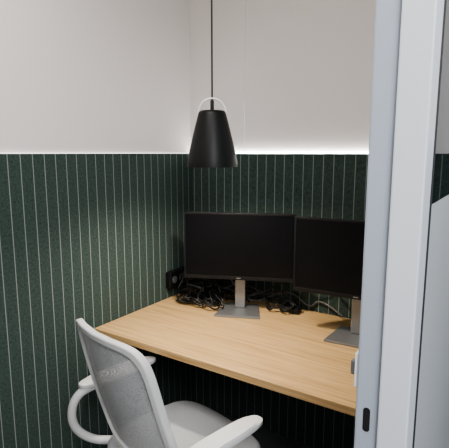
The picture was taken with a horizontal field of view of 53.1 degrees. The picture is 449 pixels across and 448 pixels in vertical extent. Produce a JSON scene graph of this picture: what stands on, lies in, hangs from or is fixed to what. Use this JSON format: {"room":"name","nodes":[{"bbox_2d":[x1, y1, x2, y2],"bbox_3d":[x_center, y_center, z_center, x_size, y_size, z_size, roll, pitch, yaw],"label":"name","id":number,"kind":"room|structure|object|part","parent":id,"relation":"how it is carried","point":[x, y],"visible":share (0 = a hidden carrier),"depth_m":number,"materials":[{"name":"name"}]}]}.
{"room":"home office","nodes":[
{"label":"home office","id":0,"kind":"room"},
{"bbox_2d":[0,0,190,152],"bbox_3d":[-0.919,-0.042,1.543,0.100,2.600,2.530,6,11,33],"label":"wall","id":1,"kind":"structure","parent":0,"point":[77,76],"depth_m":1.92,"materials":[{"name":"white paint"}]},
{"bbox_2d":[0,153,146,153],"bbox_3d":[-0.849,-0.239,1.520,0.007,0.003,2.380,6,11,33],"label":"led strip","id":2,"kind":"object","parent":1,"relation":"attached to","point":[0,153],"visible":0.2,"depth_m":1.85,"materials":[{"name":"white plastic"}]},
{"bbox_2d":[0,153,194,447],"bbox_3d":[-0.845,0.504,1.623,0.030,1.497,2.400,6,11,33],"label":"cladding","id":3,"kind":"object","parent":1,"relation":"attached to","point":[95,239],"depth_m":1.89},
{"bbox_2d":[166,266,189,288],"bbox_3d":[-0.229,0.290,2.452,0.073,0.090,0.200,6,11,33],"label":"power outlet","id":4,"kind":"object","parent":1,"relation":"attached to","point":[173,277],"visible":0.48,"depth_m":2.40,"materials":[{"name":"black plastic"}]},
{"bbox_2d":[214,410,313,447],"bbox_3d":[0.397,1.554,-0.066,4.350,0.050,4.380,6,11,33],"label":"floor","id":5,"kind":"structure","parent":0,"point":[266,438],"depth_m":2.37,"materials":[{"name":"grey carpet"}]},
{"bbox_2d":[67,318,262,447],"bbox_3d":[-0.185,0.773,1.592,0.599,0.974,0.683,-8,12,-43],"label":"office chair","id":6,"kind":"object","parent":5,"relation":"on","point":[179,424],"visible":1,"depth_m":1.38,"materials":[{"name":"plastic"}]},
{"bbox_3d":[-0.440,0.724,1.691,0.265,0.282,0.149,-6,11,-35],"label":"arm","id":7,"kind":"part","parent":6,"relation":"part of","materials":[{"name":"grey plastic"}]},
{"bbox_3d":[-0.411,0.576,1.759,0.330,0.026,0.072,-8,12,-43],"label":"armrest","id":8,"kind":"part","parent":6,"relation":"part of","materials":[{"name":"grey plastic"}]},
{"bbox_3d":[-0.331,0.547,1.419,0.173,0.475,0.453,-8,12,-43],"label":"frame","id":9,"kind":"part","parent":6,"relation":"part of","materials":[{"name":"grey plastic"}]},
{"bbox_2d":[107,401,259,447],"bbox_3d":[-0.147,0.817,1.639,0.480,0.081,0.480,-8,12,-43],"label":"seat cushion","id":10,"kind":"object","parent":6,"relation":"on","point":[190,422],"depth_m":1.72,"materials":[{"name":"fabric"}]},
{"bbox_3d":[-0.005,0.643,1.336,0.330,0.026,0.072,-8,12,-43],"label":"armrest","id":11,"kind":"part","parent":6,"relation":"part of","materials":[{"name":"grey plastic"}]},
{"bbox_2d":[95,288,358,416],"bbox_3d":[0.164,0.831,2.011,1.292,0.730,0.736,6,11,33],"label":"desk","id":12,"kind":"object","parent":5,"relation":"on","point":[285,353],"visible":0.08,"depth_m":1.82,"materials":[{"name":"brown wood"}]},
{"bbox_2d":[184,211,296,318],"bbox_3d":[0.073,0.187,2.171,0.535,0.490,0.189,2,9,10],"label":"computer monitor","id":13,"kind":"object","parent":12,"relation":"on","point":[239,247],"visible":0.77,"depth_m":2.13,"materials":[{"name":"black plastic"}]},
{"bbox_3d":[0.068,0.104,2.125,0.519,0.297,0.002,2,9,10],"label":"screen panel","id":14,"kind":"part","parent":13,"relation":"part of","materials":[{"name":"black glass"}]},
{"bbox_2d":[176,273,342,316],"bbox_3d":[0.168,0.318,2.193,0.879,0.221,0.287,6,11,33],"label":"cable bundle","id":15,"kind":"object","parent":12,"relation":"on","point":[211,293],"visible":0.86,"depth_m":2.28,"materials":[{"name":"black plastic"}]},
{"bbox_2d":[293,216,364,347],"bbox_3d":[0.550,0.232,1.846,0.535,0.502,0.189,5,10,28],"label":"computer monitor","id":16,"kind":"object","parent":12,"relation":"on","point":[328,252],"visible":0.55,"depth_m":1.86,"materials":[{"name":"black plastic"}]},
{"bbox_3d":[0.534,0.143,1.803,0.519,0.297,0.002,5,10,28],"label":"screen panel","id":17,"kind":"part","parent":16,"relation":"part of","materials":[{"name":"black glass"}]},
{"bbox_2d":[354,0,443,447],"bbox_3d":[0.306,0.222,0.837,0.097,2.300,0.074,6,11,33],"label":"door frame","id":18,"kind":"structure","parent":5,"relation":"on","point":[421,20],"depth_m":0.77,"materials":[{"name":"white paint"}]},
{"bbox_2d":[354,349,358,386],"bbox_3d":[0.260,0.277,0.871,0.007,0.070,0.033,6,11,33],"label":"latch plate","id":19,"kind":"object","parent":18,"relation":"attached to","point":[357,352],"visible":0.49,"depth_m":0.86,"materials":[{"name":"white metal"}]},
{"bbox_2d":[351,358,354,373],"bbox_3d":[0.252,0.277,0.873,0.010,0.030,0.012,6,11,33],"label":"latch turn","id":20,"kind":"object","parent":19,"relation":"attached to","point":[353,360],"depth_m":0.87,"materials":[{"name":"grey metal"}]},
{"bbox_3d":[0.260,0.277,0.871,0.007,0.070,0.033,6,11,33],"label":"plate","id":21,"kind":"part","parent":19,"relation":"part of","materials":[{"name":"white plastic"}]},
{"bbox_2d":[362,408,369,431],"bbox_3d":[0.270,0.371,0.853,0.013,0.049,0.004,6,11,33],"label":"strike plate slot","id":22,"kind":"object","parent":18,"relation":"attached to","point":[366,411],"visible":1,"depth_m":0.85,"materials":[{"name":"black"}]},
{"bbox_2d":[412,0,446,447],"bbox_3d":[0.367,0.219,0.854,0.011,2.300,0.028,6,11,33],"label":"seal","id":23,"kind":"object","parent":18,"relation":"attached to","point":[445,1],"visible":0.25,"depth_m":0.81,"materials":[{"name":"grey rubber"}]},
{"bbox_3d":[0.654,1.239,1.511,0.040,0.080,1.145,6,11,33],"label":"rail","id":24,"kind":"object","parent":5,"relation":"on","visible":0},
{"bbox_2d":[432,0,448,203],"bbox_3d":[0.676,0.123,1.333,0.008,2.180,1.124,6,11,33],"label":"glass pane","id":25,"kind":"object","parent":24,"relation":"on","point":[441,170],"visible":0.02,"depth_m":0.96,"materials":[{"name":"grey"}]},
{"bbox_2d":[414,195,448,447],"bbox_3d":[0.680,0.548,1.398,0.001,1.320,1.124,6,11,33],"label":"film","id":26,"kind":"object","parent":25,"relation":"attached to","point":[432,417],"visible":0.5,"depth_m":1.09,"materials":[{"name":"grey plastic"}]},
{"bbox_2d":[189,0,375,151],"bbox_3d":[1.571,-0.034,1.494,4.330,2.600,0.100,6,11,33],"label":"wall","id":27,"kind":"structure","parent":0,"point":[309,63],"depth_m":2.16,"materials":[{"name":"white paint"}]},
{"bbox_2d":[244,15,244,143],"bbox_3d":[0.102,-0.916,2.256,0.004,1.093,0.004,6,11,33],"label":"cable","id":28,"kind":"object","parent":27,"relation":"attached to","point":[244,15],"visible":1,"depth_m":2.28,"materials":[{"name":"white plastic"}]},
{"bbox_2d":[192,153,367,447],"bbox_3d":[0.381,0.402,2.268,1.375,1.497,0.030,6,11,33],"label":"cladding","id":29,"kind":"object","parent":27,"relation":"attached to","point":[334,186],"depth_m":2.28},
{"bbox_2d":[236,152,367,153],"bbox_3d":[0.379,-0.342,2.160,1.358,0.005,0.012,6,11,33],"label":"led strip","id":30,"kind":"object","parent":27,"relation":"attached to","point":[236,152],"visible":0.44,"depth_m":2.13,"materials":[{"name":"white plastic"}]},
{"bbox_3d":[-0.301,-1.312,0.996,1.548,0.080,2.630,6,11,33],"label":"ceiling","id":31,"kind":"structure","parent":0,"visible":0},
{"bbox_2d":[187,0,237,167],"bbox_3d":[-0.047,-0.792,1.660,0.198,1.153,0.198,6,11,33],"label":"pendant lamp","id":32,"kind":"object","parent":31,"relation":"hanging from","point":[212,145],"visible":1,"depth_m":1.67,"materials":[{"name":"black metal"}]},
{"bbox_3d":[-0.047,-0.884,1.645,0.007,0.909,0.007,-8,12,-41],"label":"cord","id":33,"kind":"part","parent":32,"relation":"part of","materials":[{"name":"black rubber"}]},
{"bbox_3d":[-0.047,-0.328,1.733,0.198,0.214,0.198,6,11,33],"label":"lamp shade","id":34,"kind":"part","parent":32,"relation":"part of","materials":[{"name":"black paint"}]},
{"bbox_3d":[-0.047,-0.453,1.714,0.112,0.061,0.008,0,9,0],"label":"handle","id":35,"kind":"part","parent":32,"relation":"part of","materials":[{"name":"silver metal"}]}
]}

